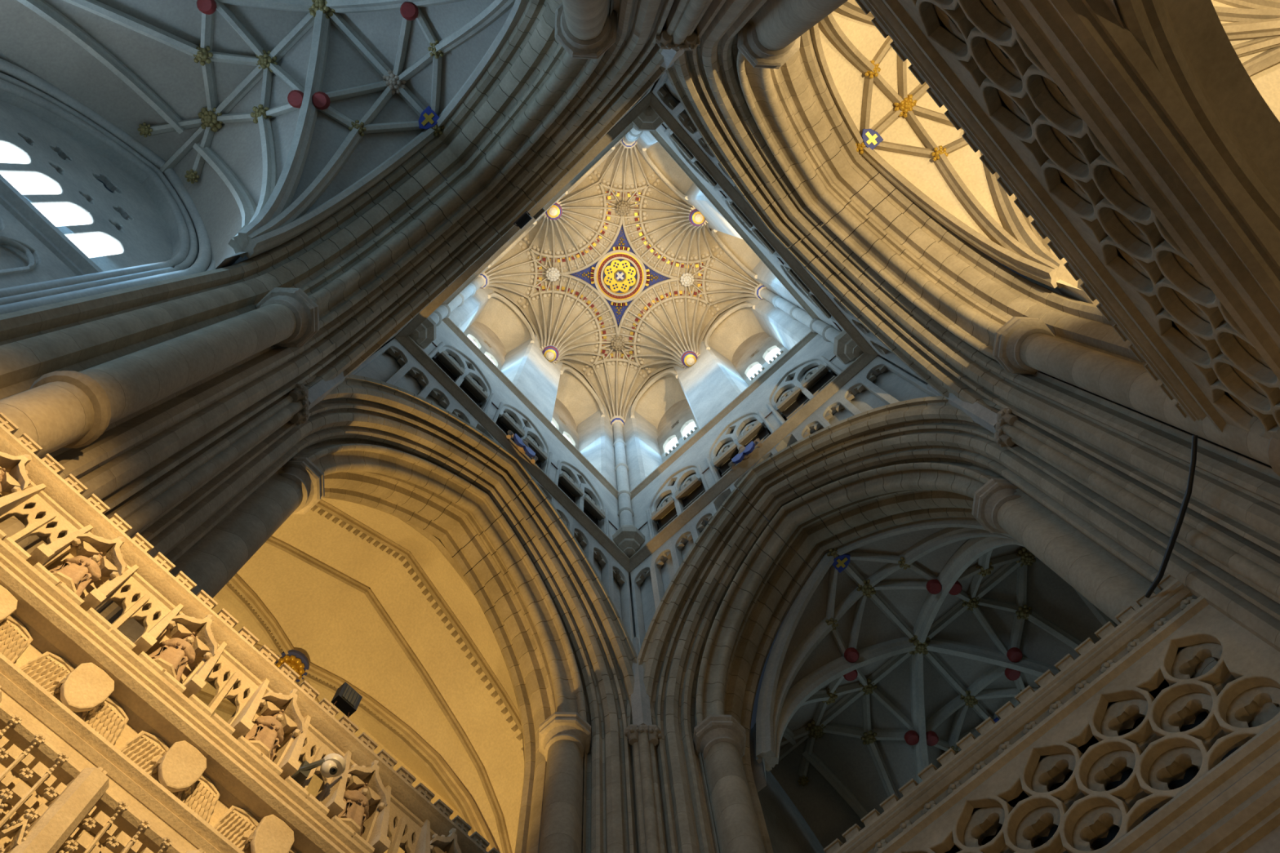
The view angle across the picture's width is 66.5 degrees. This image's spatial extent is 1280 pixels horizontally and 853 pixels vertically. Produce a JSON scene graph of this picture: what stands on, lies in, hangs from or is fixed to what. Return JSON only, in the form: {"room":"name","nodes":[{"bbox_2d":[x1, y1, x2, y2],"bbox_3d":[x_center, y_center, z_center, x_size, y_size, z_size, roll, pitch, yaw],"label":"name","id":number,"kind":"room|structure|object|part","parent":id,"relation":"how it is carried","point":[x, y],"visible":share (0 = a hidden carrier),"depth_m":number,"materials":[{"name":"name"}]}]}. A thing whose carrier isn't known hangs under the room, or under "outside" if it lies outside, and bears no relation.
{"room":"cathedral interior","nodes":[
{"label":"cathedral interior","id":0,"kind":"room"},
{"bbox_2d":[0,267,360,643],"bbox_3d":[-7.650,1.542,12.032,4.750,26.500,4.750,-42,-78,7],"label":"pier","id":1,"kind":"object","parent":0,"point":[175,404],"visible":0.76,"depth_m":15.11,"materials":[{"name":"stone"}]},
{"bbox_2d":[222,0,666,388],"bbox_3d":[-4.370,-6.141,24.047,11.751,9.148,3.150,-42,-78,7],"label":"arch","id":2,"kind":"object","parent":1,"relation":"on","point":[375,263],"visible":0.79,"depth_m":24.75,"materials":[{"name":"stone"}]},
{"bbox_2d":[293,374,655,782],"bbox_3d":[-4.803,3.120,26.475,3.150,9.525,11.751,-42,-78,7],"label":"arch","id":3,"kind":"object","parent":1,"relation":"on","point":[388,448],"visible":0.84,"depth_m":27.14,"materials":[{"name":"stone"}]},
{"bbox_2d":[210,709,231,722],"bbox_3d":[-16.492,12.092,33.928,7.400,0.200,18.000,-42,-78,7],"label":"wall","id":4,"kind":"structure","parent":0,"point":[225,717],"depth_m":33.39,"materials":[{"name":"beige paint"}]},
{"bbox_2d":[0,0,528,271],"bbox_3d":[-8.170,-10.217,22.134,12.700,7.714,8.808,-42,-78,7],"label":"ceiling","id":5,"kind":"structure","parent":0,"point":[273,117],"depth_m":25.14,"materials":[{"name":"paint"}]},
{"bbox_2d":[232,153,425,265],"bbox_3d":[-5.497,-7.548,24.854,12.800,11.500,0.001,-42,-78,7],"label":"wall","id":6,"kind":"structure","parent":0,"point":[421,153],"depth_m":21.45,"materials":[{"name":"stone"}]},
{"bbox_2d":[195,497,524,852],"bbox_3d":[-9.810,7.597,27.455,10.541,10.917,17.250,-42,-78,7],"label":"ceiling","id":7,"kind":"structure","parent":0,"point":[366,598],"depth_m":31.34,"materials":[{"name":"beige paint"}]},
{"bbox_2d":[351,288,634,644],"bbox_3d":[-4.755,-0.404,38.627,1.880,34.002,11.400,-42,-78,7],"label":"wall","id":8,"kind":"structure","parent":0,"point":[451,373],"depth_m":35.06,"materials":[{"name":"stone"}]},
{"bbox_3d":[-7.136,-1.521,26.747,0.300,6.558,0.905,-42,-78,7],"label":"panel frame","id":9,"kind":"part","parent":8,"relation":"part of","materials":[{"name":"stone"}]},
{"bbox_3d":[-6.591,-1.145,27.932,0.300,4.484,0.905,-42,-78,7],"label":"panel frame","id":10,"kind":"part","parent":8,"relation":"part of","materials":[{"name":"stone"}]},
{"bbox_3d":[-6.030,-0.681,28.755,0.300,3.154,0.905,-42,-78,7],"label":"panel frame","id":11,"kind":"part","parent":8,"relation":"part of","materials":[{"name":"stone"}]},
{"bbox_2d":[408,272,488,349],"bbox_3d":[-7.477,-5.050,39.383,1.146,18.900,1.146,-42,-78,7],"label":"shaft","id":12,"kind":"object","parent":8,"relation":"attached to","point":[424,334],"visible":0.7,"depth_m":34.68,"materials":[{"name":"stone"}]},
{"bbox_3d":[-6.291,-1.821,34.402,0.100,2.600,2.300,-42,-78,7],"label":"blind panel","id":13,"kind":"part","parent":8,"relation":"part of","materials":[{"name":"stone"}]},
{"bbox_3d":[-5.462,-0.178,29.416,0.300,2.158,0.905,-42,-78,7],"label":"panel frame","id":14,"kind":"part","parent":8,"relation":"part of","materials":[{"name":"stone"}]},
{"bbox_2d":[463,321,506,369],"bbox_3d":[-7.321,-3.380,44.742,0.480,15.700,4.400,-42,-78,7],"label":"window","id":15,"kind":"structure","parent":8,"relation":"in","point":[486,340],"depth_m":46.78,"materials":[{"name":"stone"}]},
{"bbox_3d":[-4.890,0.349,29.983,0.300,1.328,0.875,-42,-78,7],"label":"panel frame","id":16,"kind":"part","parent":8,"relation":"part of","materials":[{"name":"stone"}]},
{"bbox_3d":[-4.335,0.238,34.991,0.100,2.600,2.300,-42,-78,7],"label":"blind panel","id":17,"kind":"part","parent":8,"relation":"part of","materials":[{"name":"stone"}]},
{"bbox_2d":[506,430,537,463],"bbox_3d":[-3.745,0.653,31.091,0.384,1.000,1.334,-42,-78,7],"label":"corbel","id":18,"kind":"object","parent":8,"relation":"attached to","point":[522,446],"visible":1,"depth_m":30.93,"materials":[{"name":"blue paint"}]},
{"bbox_3d":[-3.932,0.329,33.332,0.050,0.044,10.200,-42,-78,7],"label":"iron rod","id":19,"kind":"part","parent":8,"relation":"part of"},
{"bbox_3d":[-3.119,2.212,30.516,0.300,1.328,0.875,-42,-78,7],"label":"panel frame","id":20,"kind":"part","parent":8,"relation":"part of","materials":[{"name":"stone"}]},
{"bbox_3d":[-2.512,2.928,30.305,0.300,2.158,0.905,-42,-78,7],"label":"panel frame","id":21,"kind":"part","parent":8,"relation":"part of","materials":[{"name":"stone"}]},
{"bbox_2d":[551,397,579,449],"bbox_3d":[-3.814,0.311,45.798,0.480,15.700,4.400,-42,-78,7],"label":"window","id":22,"kind":"structure","parent":8,"relation":"in","point":[562,420],"depth_m":47.93,"materials":[{"name":"stone"}]},
{"bbox_3d":[-2.380,2.296,35.581,0.100,2.600,2.300,-42,-78,7],"label":"blind panel","id":23,"kind":"part","parent":8,"relation":"part of","materials":[{"name":"stone"}]},
{"bbox_3d":[-1.900,3.667,30.000,0.300,3.154,0.905,-42,-78,7],"label":"panel frame","id":24,"kind":"part","parent":8,"relation":"part of","materials":[{"name":"stone"}]},
{"bbox_3d":[-1.280,4.445,29.532,0.300,4.484,0.905,-42,-78,7],"label":"panel frame","id":25,"kind":"part","parent":8,"relation":"part of","materials":[{"name":"stone"}]},
{"bbox_3d":[-0.645,5.311,28.703,0.300,6.558,0.905,-42,-78,7],"label":"panel frame","id":26,"kind":"part","parent":8,"relation":"part of","materials":[{"name":"stone"}]},
{"bbox_2d":[609,415,644,557],"bbox_3d":[-0.760,2.020,41.407,1.146,18.900,1.146,-42,-78,7],"label":"shaft","id":27,"kind":"object","parent":8,"relation":"attached to","point":[628,537],"visible":0.93,"depth_m":37.10,"materials":[{"name":"stone"}]},
{"bbox_2d":[386,83,654,342],"bbox_3d":[-4.382,-8.587,36.643,11.400,34.020,1.880,-42,-78,7],"label":"wall","id":28,"kind":"structure","parent":0,"point":[606,144],"depth_m":29.65,"materials":[{"name":"stone"}]},
{"bbox_3d":[-7.094,-2.386,26.493,0.905,6.647,0.300,-42,-78,7],"label":"panel frame","id":29,"kind":"part","parent":28,"relation":"part of","materials":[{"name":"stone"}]},
{"bbox_2d":[513,210,532,228],"bbox_3d":[-3.091,-5.470,25.897,0.498,0.366,0.240,-42,-78,7],"label":"floodlight","id":30,"kind":"object","parent":28,"relation":"attached to","point":[525,218],"visible":1,"depth_m":25.80,"materials":[{"name":"black metal"}]},
{"bbox_2d":[532,206,545,219],"bbox_3d":[-3.162,-6.622,30.159,0.498,0.366,0.240,-42,-78,7],"label":"floodlight","id":31,"kind":"object","parent":28,"relation":"attached to","point":[542,210],"visible":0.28,"depth_m":30.07,"materials":[{"name":"black metal"}]},
{"bbox_3d":[0.000,-8.773,25.259,0.905,6.647,0.300,-42,-78,7],"label":"panel frame","id":32,"kind":"part","parent":28,"relation":"part of","materials":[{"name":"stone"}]},
{"bbox_2d":[620,105,663,148],"bbox_3d":[-0.136,-11.659,38.106,1.146,18.900,1.146,-42,-78,7],"label":"shaft","id":33,"kind":"object","parent":28,"relation":"attached to","point":[648,120],"visible":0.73,"depth_m":29.77,"materials":[{"name":"stone"}]},
{"bbox_2d":[483,141,760,420],"bbox_3d":[-0.963,-7.594,51.157,11.039,7.090,11.039,-42,-78,7],"label":"ceiling","id":34,"kind":"structure","parent":0,"point":[553,274],"depth_m":53.54,"materials":[{"name":"stone"}]},
{"bbox_2d":[602,258,637,293],"bbox_3d":[-1.113,-8.405,54.487,2.000,0.210,2.000,-42,-78,7],"label":"roundel","id":35,"kind":"object","parent":34,"relation":"attached to","point":[620,276],"visible":1,"depth_m":54.46,"materials":[{"name":"yellow paint"}]},
{"bbox_3d":[-1.112,-8.398,54.458,0.684,0.150,0.684,-42,-78,7],"label":"octagon frame","id":36,"kind":"part","parent":35,"relation":"part of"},
{"bbox_2d":[515,636,773,852],"bbox_3d":[0.409,10.025,14.460,4.750,26.500,4.750,-42,-78,7],"label":"pier","id":37,"kind":"object","parent":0,"point":[639,792],"visible":1,"depth_m":20.75,"materials":[{"name":"stone"}]},
{"bbox_2d":[626,395,1008,783],"bbox_3d":[4.768,3.478,26.800,11.751,9.148,3.150,-42,-78,7],"label":"arch","id":38,"kind":"object","parent":37,"relation":"on","point":[705,654],"visible":0.86,"depth_m":27.35,"materials":[{"name":"stone"}]},
{"bbox_2d":[554,0,848,76],"bbox_3d":[1.157,-6.387,10.499,4.750,26.500,4.750,-42,-78,7],"label":"pier","id":39,"kind":"object","parent":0,"point":[770,33],"visible":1,"depth_m":17.52,"materials":[{"name":"stone"}]},
{"bbox_2d":[657,26,1087,433],"bbox_3d":[5.192,-5.827,24.555,3.150,9.148,11.751,-42,-78,7],"label":"arch","id":40,"kind":"object","parent":39,"relation":"on","point":[931,295],"visible":0.88,"depth_m":25.37,"materials":[{"name":"stone"}]},
{"bbox_2d":[854,0,1279,439],"bbox_3d":[6.215,-2.886,10.887,1.780,5.804,8.640,-42,-78,7],"label":"girder","id":41,"kind":"object","parent":39,"relation":"attached to","point":[1135,137],"visible":1,"depth_m":10.77,"materials":[{"name":"stone"}]},
{"bbox_3d":[5.818,-2.292,10.130,0.600,0.760,8.600,-42,-78,7],"label":"moulding","id":42,"kind":"part","parent":41,"relation":"part of","materials":[{"name":"stone"}]},
{"bbox_2d":[622,298,937,648],"bbox_3d":[3.657,-0.126,39.065,11.400,34.020,1.880,-42,-78,7],"label":"wall","id":43,"kind":"structure","parent":0,"point":[808,390],"depth_m":35.02,"materials":[{"name":"stone"}]},
{"bbox_3d":[0.257,5.351,28.708,0.905,6.647,0.300,-42,-78,7],"label":"panel frame","id":44,"kind":"part","parent":43,"relation":"part of","materials":[{"name":"stone"}]},
{"bbox_3d":[0.858,4.533,29.569,0.905,4.642,0.300,-42,-78,7],"label":"panel frame","id":45,"kind":"part","parent":43,"relation":"part of","materials":[{"name":"stone"}]},
{"bbox_3d":[1.446,2.422,35.784,2.300,2.600,0.100,-42,-78,7],"label":"blind panel","id":46,"kind":"part","parent":43,"relation":"part of","materials":[{"name":"stone"}]},
{"bbox_2d":[657,399,699,462],"bbox_3d":[1.917,0.499,46.102,4.400,15.700,0.480,-42,-78,7],"label":"window","id":47,"kind":"structure","parent":43,"relation":"in","point":[678,424],"depth_m":47.20,"materials":[{"name":"stone"}]},
{"bbox_3d":[1.524,0.949,45.885,0.880,2.300,0.020,-42,-78,7],"label":"pane","id":48,"kind":"part","parent":47,"relation":"part of","materials":[{"name":"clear glass"}]},
{"bbox_3d":[2.349,0.205,45.742,0.880,2.300,0.020,-42,-78,7],"label":"pane","id":49,"kind":"part","parent":47,"relation":"part of","materials":[{"name":"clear glass"}]},
{"bbox_3d":[1.475,3.802,30.078,0.905,3.362,0.300,-42,-78,7],"label":"panel frame","id":50,"kind":"part","parent":43,"relation":"part of","materials":[{"name":"stone"}]},
{"bbox_3d":[2.099,3.109,30.428,0.905,2.410,0.300,-42,-78,7],"label":"panel frame","id":51,"kind":"part","parent":43,"relation":"part of","materials":[{"name":"stone"}]},
{"bbox_3d":[2.727,2.438,30.683,0.875,1.622,0.300,-42,-78,7],"label":"panel frame","id":52,"kind":"part","parent":43,"relation":"part of","materials":[{"name":"stone"}]},
{"bbox_3d":[3.352,0.568,33.719,10.200,0.044,0.050,-42,-78,7],"label":"iron rod","id":53,"kind":"part","parent":43,"relation":"part of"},
{"bbox_3d":[3.359,1.789,30.855,0.875,1.036,0.300,-42,-78,7],"label":"panel frame","id":54,"kind":"part","parent":43,"relation":"part of","materials":[{"name":"stone"}]},
{"bbox_3d":[3.583,0.497,35.412,2.300,2.600,0.100,-42,-78,7],"label":"blind panel","id":55,"kind":"part","parent":43,"relation":"part of","materials":[{"name":"stone"}]},
{"bbox_2d":[728,438,761,470],"bbox_3d":[3.383,0.886,31.470,1.334,1.000,0.384,-42,-78,7],"label":"corbel","id":56,"kind":"object","parent":43,"relation":"attached to","point":[744,453],"visible":1,"depth_m":31.31,"materials":[{"name":"blue paint"}]},
{"bbox_2d":[731,332,788,386],"bbox_3d":[5.750,-2.951,45.436,4.400,15.700,0.480,-42,-78,7],"label":"window","id":57,"kind":"structure","parent":43,"relation":"in","point":[759,352],"depth_m":46.52,"materials":[{"name":"stone"}]},
{"bbox_3d":[5.357,-2.502,45.218,0.880,2.300,0.020,-42,-78,7],"label":"pane","id":58,"kind":"part","parent":57,"relation":"part of","materials":[{"name":"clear glass"}]},
{"bbox_3d":[6.182,-3.245,45.075,0.880,2.300,0.020,-42,-78,7],"label":"pane","id":59,"kind":"part","parent":57,"relation":"part of","materials":[{"name":"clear glass"}]},
{"bbox_3d":[4.004,1.208,30.743,0.875,1.036,0.300,-42,-78,7],"label":"panel frame","id":60,"kind":"part","parent":43,"relation":"part of","materials":[{"name":"stone"}]},
{"bbox_3d":[4.662,0.697,30.347,0.875,1.622,0.300,-42,-78,7],"label":"panel frame","id":61,"kind":"part","parent":43,"relation":"part of","materials":[{"name":"stone"}]},
{"bbox_3d":[5.720,-1.427,35.040,2.300,2.600,0.100,-42,-78,7],"label":"blind panel","id":62,"kind":"part","parent":43,"relation":"part of","materials":[{"name":"stone"}]},
{"bbox_2d":[754,283,863,364],"bbox_3d":[6.581,-4.589,40.130,1.146,18.900,1.146,-42,-78,7],"label":"shaft","id":63,"kind":"object","parent":43,"relation":"attached to","point":[846,349],"visible":0.84,"depth_m":35.80,"materials":[{"name":"stone"}]},
{"bbox_3d":[5.323,0.205,29.866,0.905,2.410,0.300,-42,-78,7],"label":"panel frame","id":64,"kind":"part","parent":43,"relation":"part of","materials":[{"name":"stone"}]},
{"bbox_3d":[5.989,-0.263,29.292,0.905,3.362,0.300,-42,-78,7],"label":"panel frame","id":65,"kind":"part","parent":43,"relation":"part of","materials":[{"name":"stone"}]},
{"bbox_3d":[6.662,-0.692,28.559,0.905,4.642,0.300,-42,-78,7],"label":"panel frame","id":66,"kind":"part","parent":43,"relation":"part of","materials":[{"name":"stone"}]},
{"bbox_3d":[7.351,-1.036,27.474,0.905,6.647,0.300,-42,-78,7],"label":"panel frame","id":67,"kind":"part","parent":43,"relation":"part of","materials":[{"name":"stone"}]},
{"bbox_2d":[636,73,925,382],"bbox_3d":[4.030,-8.312,37.089,1.880,34.020,11.400,-42,-78,7],"label":"wall","id":68,"kind":"structure","parent":0,"point":[676,150],"depth_m":33.00,"materials":[{"name":"stone"}]},
{"bbox_3d":[0.899,-8.743,25.306,0.300,6.647,0.905,-42,-78,7],"label":"panel frame","id":69,"kind":"part","parent":68,"relation":"part of","materials":[{"name":"stone"}]},
{"bbox_3d":[1.446,-8.359,26.458,0.300,4.642,0.905,-42,-78,7],"label":"panel frame","id":70,"kind":"part","parent":68,"relation":"part of","materials":[{"name":"stone"}]},
{"bbox_3d":[2.008,-7.889,27.256,0.300,3.362,0.905,-42,-78,7],"label":"panel frame","id":71,"kind":"part","parent":68,"relation":"part of","materials":[{"name":"stone"}]},
{"bbox_3d":[2.577,-7.381,27.896,0.300,2.410,0.905,-42,-78,7],"label":"panel frame","id":72,"kind":"part","parent":68,"relation":"part of","materials":[{"name":"stone"}]},
{"bbox_3d":[3.151,-6.849,28.442,0.300,1.622,0.875,-42,-78,7],"label":"panel frame","id":73,"kind":"part","parent":68,"relation":"part of","materials":[{"name":"stone"}]},
{"bbox_3d":[3.675,-6.519,32.009,0.050,0.044,10.200,-42,-78,7],"label":"iron rod","id":74,"kind":"part","parent":68,"relation":"part of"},
{"bbox_3d":[5.528,-4.275,28.785,0.300,2.410,0.905,-42,-78,7],"label":"panel frame","id":75,"kind":"part","parent":68,"relation":"part of","materials":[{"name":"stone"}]},
{"bbox_3d":[6.139,-3.542,28.501,0.300,3.362,0.905,-42,-78,7],"label":"panel frame","id":76,"kind":"part","parent":68,"relation":"part of","materials":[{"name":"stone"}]},
{"bbox_3d":[6.757,-2.769,28.058,0.300,4.642,0.905,-42,-78,7],"label":"panel frame","id":77,"kind":"part","parent":68,"relation":"part of","materials":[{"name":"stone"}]},
{"bbox_3d":[7.391,-1.911,27.262,0.300,6.647,0.905,-42,-78,7],"label":"panel frame","id":78,"kind":"part","parent":68,"relation":"part of","materials":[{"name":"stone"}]},
{"bbox_2d":[757,770,825,852],"bbox_3d":[7.012,17.519,18.900,0.500,31.000,16.700,-42,-78,7],"label":"wall","id":79,"kind":"structure","parent":0,"point":[788,832],"depth_m":30.20,"materials":[{"name":"stone"}]},
{"bbox_2d":[750,517,1117,848],"bbox_3d":[8.916,7.694,27.264,12.700,7.714,8.808,-42,-78,7],"label":"ceiling","id":80,"kind":"structure","parent":0,"point":[901,641],"depth_m":30.07,"materials":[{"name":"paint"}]},
{"bbox_2d":[826,84,1070,297],"bbox_3d":[6.317,-7.161,25.482,0.001,11.500,12.800,-42,-78,7],"label":"wall","id":81,"kind":"structure","parent":0,"point":[826,85],"depth_m":22.79,"materials":[{"name":"stone"}]},
{"bbox_2d":[809,0,1279,304],"bbox_3d":[9.363,-9.711,23.048,8.808,7.714,12.700,-42,-78,7],"label":"ceiling","id":82,"kind":"structure","parent":0,"point":[892,119],"depth_m":25.33,"materials":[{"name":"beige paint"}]},
{"bbox_2d":[1026,276,1099,305],"bbox_3d":[17.478,-5.074,13.873,16.600,31.000,0.500,-42,-78,7],"label":"wall","id":83,"kind":"structure","parent":0,"point":[1095,301],"depth_m":27.48,"materials":[{"name":"stone"}]},
{"bbox_2d":[926,302,1279,727],"bbox_3d":[9.216,2.095,12.928,4.750,26.500,4.750,-42,-78,7],"label":"pier","id":84,"kind":"object","parent":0,"point":[1097,459],"visible":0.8,"depth_m":16.77,"materials":[{"name":"stone"}]},
{"bbox_2d":[823,573,1279,852],"bbox_3d":[5.456,6.809,12.955,9.696,6.304,1.780,-42,-78,7],"label":"girder","id":85,"kind":"object","parent":84,"relation":"attached to","point":[1119,750],"visible":1,"depth_m":13.88,"materials":[{"name":"stone"}]},
{"bbox_3d":[5.105,6.515,12.241,9.600,0.760,0.600,-42,-78,7],"label":"moulding","id":86,"kind":"part","parent":85,"relation":"part of","materials":[{"name":"stone"}]},
{"bbox_2d":[1144,435,1197,598],"bbox_3d":[7.917,1.393,14.520,0.067,0.610,2.706,2,-76,-3],"label":"cable","id":87,"kind":"object","parent":84,"relation":"attached to","point":[1186,499],"visible":1,"depth_m":14.30,"materials":[{"name":"black metal"}]},
{"bbox_3d":[-0.106,6.300,-0.223,56.000,0.200,52.000,-42,-78,7],"label":"floor","id":88,"kind":"structure","parent":0,"visible":0},
{"bbox_2d":[0,412,500,852],"bbox_3d":[-2.953,4.716,4.986,1.170,10.910,12.297,-42,-78,7],"label":"screen","id":89,"kind":"object","parent":88,"relation":"on","point":[64,788],"visible":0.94,"depth_m":8.34,"materials":[{"name":"stone"}]},
{"bbox_2d":[0,467,8,492],"bbox_3d":[-5.729,0.533,8.376,0.372,0.833,0.298,34,-80,-10],"label":"statue","id":90,"kind":"object","parent":89,"relation":"on","point":[3,468],"visible":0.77,"depth_m":8.70,"materials":[{"name":"stone"}]},
{"bbox_3d":[-5.742,0.440,8.748,0.144,0.066,0.146,-32,-77,5],"label":"crown","id":91,"kind":"part","parent":90,"relation":"part of","materials":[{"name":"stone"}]},
{"bbox_2d":[0,585,32,662],"bbox_3d":[-5.048,1.394,7.527,0.240,0.636,0.943,-42,-78,7],"label":"angel","id":92,"kind":"object","parent":89,"relation":"on","point":[15,638],"visible":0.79,"depth_m":7.58,"materials":[{"name":"beige stone"}]},
{"bbox_3d":[-5.379,0.934,8.545,0.050,1.036,0.516,-42,-78,7],"label":"tracery panel","id":93,"kind":"part","parent":89,"relation":"part of","materials":[{"name":"beige stone"}]},
{"bbox_2d":[19,651,128,745],"bbox_3d":[-4.393,2.083,7.724,0.240,0.636,0.943,-42,-78,7],"label":"angel","id":94,"kind":"object","parent":89,"relation":"on","point":[85,690],"visible":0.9,"depth_m":7.65,"materials":[{"name":"beige stone"}]},
{"bbox_2d":[48,551,106,596],"bbox_3d":[-4.982,1.319,8.605,0.372,0.843,0.298,33,-80,-10],"label":"statue","id":95,"kind":"object","parent":89,"relation":"on","point":[77,573],"visible":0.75,"depth_m":8.53,"materials":[{"name":"stone"}]},
{"bbox_3d":[-4.996,1.223,8.981,0.144,0.066,0.146,-33,-77,5],"label":"crown","id":96,"kind":"part","parent":95,"relation":"part of","materials":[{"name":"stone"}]},
{"bbox_3d":[-2.954,3.919,7.774,0.510,0.220,12.177,-42,-78,7],"label":"moulding","id":97,"kind":"part","parent":89,"relation":"part of","materials":[{"name":"beige stone"}]},
{"bbox_3d":[-4.632,1.720,8.770,0.050,1.036,0.516,-42,-78,7],"label":"tracery panel","id":98,"kind":"part","parent":89,"relation":"part of","materials":[{"name":"beige stone"}]},
{"bbox_2d":[119,730,220,822],"bbox_3d":[-3.739,2.771,7.922,0.240,0.636,0.943,-42,-78,7],"label":"angel","id":99,"kind":"object","parent":89,"relation":"on","point":[180,768],"visible":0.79,"depth_m":7.84,"materials":[{"name":"beige stone"}]},
{"bbox_2d":[148,631,198,681],"bbox_3d":[-4.236,2.104,8.830,0.372,0.846,0.298,34,-80,-10],"label":"statue","id":100,"kind":"object","parent":89,"relation":"on","point":[173,655],"visible":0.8,"depth_m":8.76,"materials":[{"name":"stone"}]},
{"bbox_3d":[-4.249,2.009,9.208,0.144,0.067,0.146,-32,-77,5],"label":"crown","id":101,"kind":"part","parent":100,"relation":"part of","materials":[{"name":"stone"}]},
{"bbox_3d":[-2.947,3.706,8.495,0.620,0.280,12.177,-42,-78,7],"label":"cornice","id":102,"kind":"part","parent":89,"relation":"part of","materials":[{"name":"beige stone"}]},
{"bbox_3d":[-3.886,2.506,8.995,0.050,1.036,0.516,-42,-78,7],"label":"tracery panel","id":103,"kind":"part","parent":89,"relation":"part of","materials":[{"name":"beige stone"}]},
{"bbox_2d":[213,805,297,852],"bbox_3d":[-3.088,3.456,8.118,0.240,0.636,0.943,-42,-78,7],"label":"angel","id":104,"kind":"object","parent":89,"relation":"on","point":[237,825],"visible":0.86,"depth_m":8.04,"materials":[{"name":"beige stone"}]},
{"bbox_2d":[243,707,284,761],"bbox_3d":[-3.489,2.890,9.054,0.298,0.841,0.372,-41,-78,7],"label":"statue","id":105,"kind":"object","parent":89,"relation":"on","point":[267,732],"visible":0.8,"depth_m":8.98,"materials":[{"name":"stone"}]},
{"bbox_3d":[-3.139,3.291,9.220,0.050,1.036,0.516,-42,-78,7],"label":"tracery panel","id":106,"kind":"part","parent":89,"relation":"part of","materials":[{"name":"beige stone"}]},
{"bbox_2d":[291,753,346,784],"bbox_3d":[-2.973,3.183,9.034,0.260,0.514,0.443,-42,-78,7],"label":"security camera","id":107,"kind":"object","parent":89,"relation":"attached to","point":[333,765],"visible":0.98,"depth_m":9.07,"materials":[{"name":"white plastic"}]},
{"bbox_2d":[331,682,362,718],"bbox_3d":[-3.175,2.998,10.475,0.131,0.571,0.256,-42,-78,7],"label":"floodlight","id":108,"kind":"object","parent":89,"relation":"on","point":[347,700],"visible":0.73,"depth_m":10.51,"materials":[{"name":"black metal"}]},
{"bbox_2d":[342,684,359,706],"bbox_3d":[-3.139,2.927,10.604,0.008,0.238,0.176,-42,-78,7],"label":"grille","id":109,"kind":"object","parent":108,"relation":"attached to","point":[350,697],"depth_m":10.58,"materials":[{"name":"grey metal"}]},
{"bbox_2d":[337,782,368,836],"bbox_3d":[-2.735,3.676,9.276,0.319,0.833,0.324,2,-76,-3],"label":"statue","id":110,"kind":"object","parent":89,"relation":"on","point":[355,812],"visible":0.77,"depth_m":9.22,"materials":[{"name":"stone"}]},
{"bbox_3d":[-2.393,4.077,9.445,0.050,1.036,0.516,-42,-78,7],"label":"tracery panel","id":111,"kind":"part","parent":89,"relation":"part of","materials":[{"name":"beige stone"}]},
{"bbox_3d":[-12.231,-0.929,3.755,0.500,12.000,8.400,-42,-78,7],"label":"wall","id":112,"kind":"structure","parent":0,"visible":0},
{"bbox_2d":[0,52,248,314],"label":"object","id":113,"kind":"structure","parent":112,"relation":"in","point":[86,208],"depth_m":22.55,"materials":[{"name":"stone"}]},
{"bbox_3d":[-13.748,-5.718,20.600,0.020,2.900,0.740,-42,-78,7],"label":"pane","id":114,"kind":"part","parent":113,"relation":"part of","materials":[{"name":"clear glass"}]},
{"bbox_3d":[-13.013,-4.146,16.998,0.060,4.500,5.400,-42,-78,7],"label":"blind panel","id":115,"kind":"part","parent":113,"relation":"part of","materials":[{"name":"stone"}]},
{"bbox_3d":[-13.155,-5.093,20.779,0.020,2.900,0.740,-42,-78,7],"label":"pane","id":116,"kind":"part","parent":113,"relation":"part of","materials":[{"name":"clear glass"}]},
{"bbox_3d":[-13.010,-4.777,19.194,0.300,0.180,5.600,-42,-78,7],"label":"sill moulding","id":117,"kind":"part","parent":113,"relation":"part of","materials":[{"name":"stone"}]},
{"bbox_3d":[-12.934,-4.876,19.286,0.520,0.180,5.600,-42,-78,7],"label":"sill moulding","id":118,"kind":"part","parent":113,"relation":"part of","materials":[{"name":"stone"}]},
{"bbox_3d":[-12.561,-4.469,20.958,0.020,2.900,0.740,-42,-78,7],"label":"pane","id":119,"kind":"part","parent":113,"relation":"part of","materials":[{"name":"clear glass"}]},
{"bbox_3d":[-11.968,-3.844,21.137,0.020,2.900,0.740,-42,-78,7],"label":"pane","id":120,"kind":"part","parent":113,"relation":"part of","materials":[{"name":"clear glass"}]},
{"bbox_3d":[-12.767,-5.186,19.817,0.259,13.242,5.959,-42,-78,7],"label":"arch moulding","id":121,"kind":"part","parent":113,"relation":"part of","materials":[{"name":"stone"}]},
{"bbox_3d":[-13.306,-5.771,23.646,0.020,2.800,4.400,-42,-78,7],"label":"pane","id":122,"kind":"part","parent":113,"relation":"part of","materials":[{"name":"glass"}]}
]}

